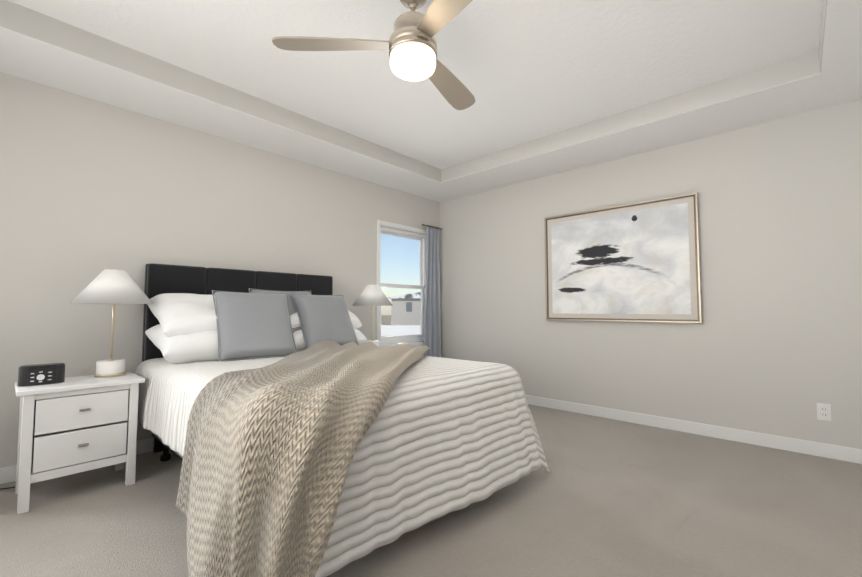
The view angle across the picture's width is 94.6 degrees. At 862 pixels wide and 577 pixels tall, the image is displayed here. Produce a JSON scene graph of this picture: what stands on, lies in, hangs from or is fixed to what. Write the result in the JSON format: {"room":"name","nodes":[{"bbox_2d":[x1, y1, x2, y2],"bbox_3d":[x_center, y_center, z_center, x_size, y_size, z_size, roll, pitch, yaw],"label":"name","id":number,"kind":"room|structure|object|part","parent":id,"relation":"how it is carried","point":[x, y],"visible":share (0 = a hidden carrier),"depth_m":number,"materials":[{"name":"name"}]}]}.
{"room":"bedroom","nodes":[
{"label":"bedroom","id":0,"kind":"room"},
{"bbox_2d":[0,72,438,467],"bbox_3d":[-1.682,-0.203,3.410,0.150,2.800,5.410,-3,-4,43],"label":"wall","id":1,"kind":"structure","parent":0,"point":[91,190],"depth_m":2.81,"materials":[{"name":"paint"}]},
{"bbox_2d":[0,437,153,483],"bbox_3d":[-1.622,1.145,3.284,0.014,0.095,5.110,-3,-4,43],"label":"baseboard","id":2,"kind":"structure","parent":1,"relation":"attached to","point":[7,474],"depth_m":2.36,"materials":[{"name":"white wood"}]},
{"bbox_2d":[376,220,426,346],"bbox_3d":[-0.342,-0.023,4.833,0.174,1.466,0.926,-3,-4,43],"label":"window","id":3,"kind":"structure","parent":1,"relation":"in","point":[398,230],"depth_m":4.83,"materials":[{"name":"white"}]},
{"bbox_2d":[422,224,441,356],"bbox_3d":[0.001,0.224,5.019,0.107,2.055,0.373,-3,-4,43],"label":"curtain","id":4,"kind":"object","parent":1,"relation":"hanging from","point":[432,341],"visible":0.83,"depth_m":5.01,"materials":[{"name":"fabric"}]},
{"bbox_3d":[-0.006,-0.781,5.078,0.087,0.042,0.373,-3,-4,43],"label":"rod","id":5,"kind":"part","parent":4,"relation":"part of","materials":[{"name":"brown metal"}]},
{"bbox_2d":[0,404,861,576],"bbox_3d":[-0.082,1.178,1.855,4.510,0.120,5.410,-3,-4,43],"label":"floor","id":6,"kind":"structure","parent":0,"point":[605,497],"depth_m":1.93,"materials":[{"name":"carpet"}]},
{"bbox_2d":[14,372,144,513],"bbox_3d":[-2.023,0.835,2.287,0.390,0.610,0.530,-3,-4,43],"label":"nightstand","id":7,"kind":"object","parent":6,"relation":"on","point":[72,425],"visible":0.98,"depth_m":2.16,"materials":[{"name":"white wood"}]},
{"bbox_2d":[18,363,64,386],"bbox_3d":[-2.140,0.472,2.190,0.100,0.104,0.185,-3,-4,43],"label":"machine","id":8,"kind":"object","parent":7,"relation":"on","point":[40,374],"visible":1,"depth_m":2.16,"materials":[{"name":"black plastic"}]},
{"bbox_2d":[70,269,152,376],"bbox_3d":[-1.990,0.207,2.487,0.410,0.664,0.410,-3,-4,43],"label":"lamp","id":9,"kind":"object","parent":7,"relation":"on","point":[113,287],"visible":1,"depth_m":2.42,"materials":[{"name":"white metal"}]},
{"bbox_2d":[136,263,550,576],"bbox_3d":[-0.733,0.481,2.544,2.309,1.345,1.915,-3,-4,43],"label":"bed","id":10,"kind":"object","parent":6,"relation":"on","point":[296,424],"visible":0.98,"depth_m":1.73,"materials":[{"name":"white fabric"}]},
{"bbox_2d":[147,293,218,336],"bbox_3d":[-1.528,0.190,2.825,0.780,0.257,0.520,3,20,-47],"label":"pillow","id":11,"kind":"object","parent":10,"relation":"on","point":[178,314],"depth_m":2.59,"materials":[{"name":"white fabric"}]},
{"bbox_2d":[145,324,250,363],"bbox_3d":[-1.499,0.353,2.775,0.520,0.234,0.780,16,9,42],"label":"pillow","id":12,"kind":"object","parent":10,"relation":"on","point":[192,344],"depth_m":2.50,"materials":[{"name":"white fabric"}]},
{"bbox_3d":[-1.500,0.522,3.335,0.109,1.345,1.507,-3,-4,43],"label":"headboard","id":13,"kind":"part","parent":10,"relation":"part of","materials":[{"name":"black leather"}]},
{"bbox_2d":[214,292,295,360],"bbox_3d":[-1.219,0.249,2.773,0.520,0.520,0.167,3,-30,-41],"label":"cushion","id":14,"kind":"object","parent":10,"relation":"on","point":[257,326],"depth_m":2.68,"materials":[{"name":"grey fabric"}]},
{"bbox_2d":[251,290,310,332],"bbox_3d":[-1.119,0.246,3.090,0.158,0.520,0.520,-31,-22,38],"label":"cushion","id":15,"kind":"object","parent":10,"relation":"on","point":[293,309],"depth_m":3.07,"materials":[{"name":"grey fabric"}]},
{"bbox_2d":[176,340,429,576],"bbox_3d":[-0.518,0.731,2.253,1.618,0.752,1.802,-3,-4,43],"label":"throw","id":16,"kind":"object","parent":10,"relation":"on","point":[314,460],"depth_m":1.41,"materials":[{"name":"beige fabric"}]},
{"bbox_2d":[293,294,357,348],"bbox_3d":[-0.848,0.274,3.233,0.168,0.520,0.520,-33,-22,32],"label":"cushion","id":17,"kind":"object","parent":10,"relation":"on","point":[317,318],"depth_m":3.12,"materials":[{"name":"grey fabric"}]},
{"bbox_2d":[290,310,361,328],"bbox_3d":[-1.010,0.221,3.386,0.760,0.254,0.520,3,20,-47],"label":"pillow","id":18,"kind":"object","parent":10,"relation":"on","point":[298,318],"depth_m":3.11,"materials":[{"name":"white fabric"}]},
{"bbox_2d":[293,328,366,351],"bbox_3d":[-0.966,0.383,3.350,0.520,0.243,0.760,16,9,42],"label":"pillow","id":19,"kind":"object","parent":10,"relation":"on","point":[301,336],"depth_m":3.04,"materials":[{"name":"white fabric"}]},
{"bbox_3d":[-0.488,0.922,3.944,0.390,0.610,0.530,-3,-4,43],"label":"nightstand","id":20,"kind":"object","parent":6,"relation":"on","visible":0},
{"bbox_2d":[352,284,392,345],"bbox_3d":[-0.588,0.286,4.001,0.410,0.664,0.410,-3,-4,43],"label":"lamp","id":21,"kind":"object","parent":20,"relation":"on","point":[372,295],"visible":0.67,"depth_m":3.90,"materials":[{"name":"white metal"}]},
{"bbox_2d":[0,0,861,201],"bbox_3d":[-0.082,-1.498,1.995,4.210,0.360,5.110,-3,-4,43],"label":"ceiling","id":22,"kind":"structure","parent":0,"point":[556,86],"depth_m":2.58,"materials":[{"name":"white paint"}]},
{"bbox_2d":[272,0,474,109],"bbox_3d":[0.021,-1.256,1.937,1.151,0.430,1.141,-3,-4,43],"label":"fan","id":23,"kind":"object","parent":22,"relation":"hanging from","point":[410,45],"visible":1,"depth_m":1.87,"materials":[{"name":"beige wood"}]},
{"bbox_2d":[439,99,861,448],"bbox_3d":[1.704,-0.179,3.859,4.210,2.800,0.150,-3,-4,43],"label":"wall","id":24,"kind":"structure","parent":0,"point":[771,344],"depth_m":3.19,"materials":[{"name":"paint"}]},
{"bbox_2d":[544,192,702,322],"bbox_3d":[1.709,-0.231,3.727,1.360,1.080,0.039,-3,-4,43],"label":"framed artwork","id":25,"kind":"object","parent":24,"relation":"attached to","point":[636,262],"visible":1,"depth_m":3.63,"materials":[{"name":"beige paper"}]},
{"bbox_2d":[526,395,861,463],"bbox_3d":[1.649,1.168,3.729,4.182,0.095,0.014,-3,-4,43],"label":"baseboard","id":26,"kind":"structure","parent":24,"relation":"attached to","point":[843,453],"depth_m":3.16,"materials":[{"name":"white wood"}]},
{"bbox_2d":[816,403,831,420],"bbox_3d":[2.722,0.855,2.754,0.072,0.116,0.009,-3,-4,43],"label":"electrical outlet","id":27,"kind":"object","parent":24,"relation":"attached to","point":[824,411],"visible":1,"depth_m":2.75,"materials":[{"name":"white plastic"}]},
{"label":"outside","id":28,"kind":"structure","parent":0,"visible":0},
{"bbox_2d":[381,315,390,336],"bbox_3d":[-42.689,9.649,105.965,199.840,0.200,340.000,-3,-4,43],"label":"lawn","id":29,"kind":"structure","parent":28,"point":[385,321],"depth_m":142.13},
{"bbox_2d":[381,324,420,335],"bbox_3d":[2.040,6.233,59.149,50.000,1.750,0.141,0,-3,7],"label":"vinyl fence","id":30,"kind":"object","parent":29,"relation":"on","point":[405,331],"depth_m":59.97,"materials":[{"name":"white plastic"}]},
{"bbox_2d":[388,292,420,324],"bbox_3d":[2.633,3.809,67.881,19.000,7.500,15.800,0,-3,7],"label":"house","id":31,"kind":"structure","parent":29,"relation":"on","point":[409,318],"depth_m":66.04,"materials":[{"name":"beige"}]}
]}

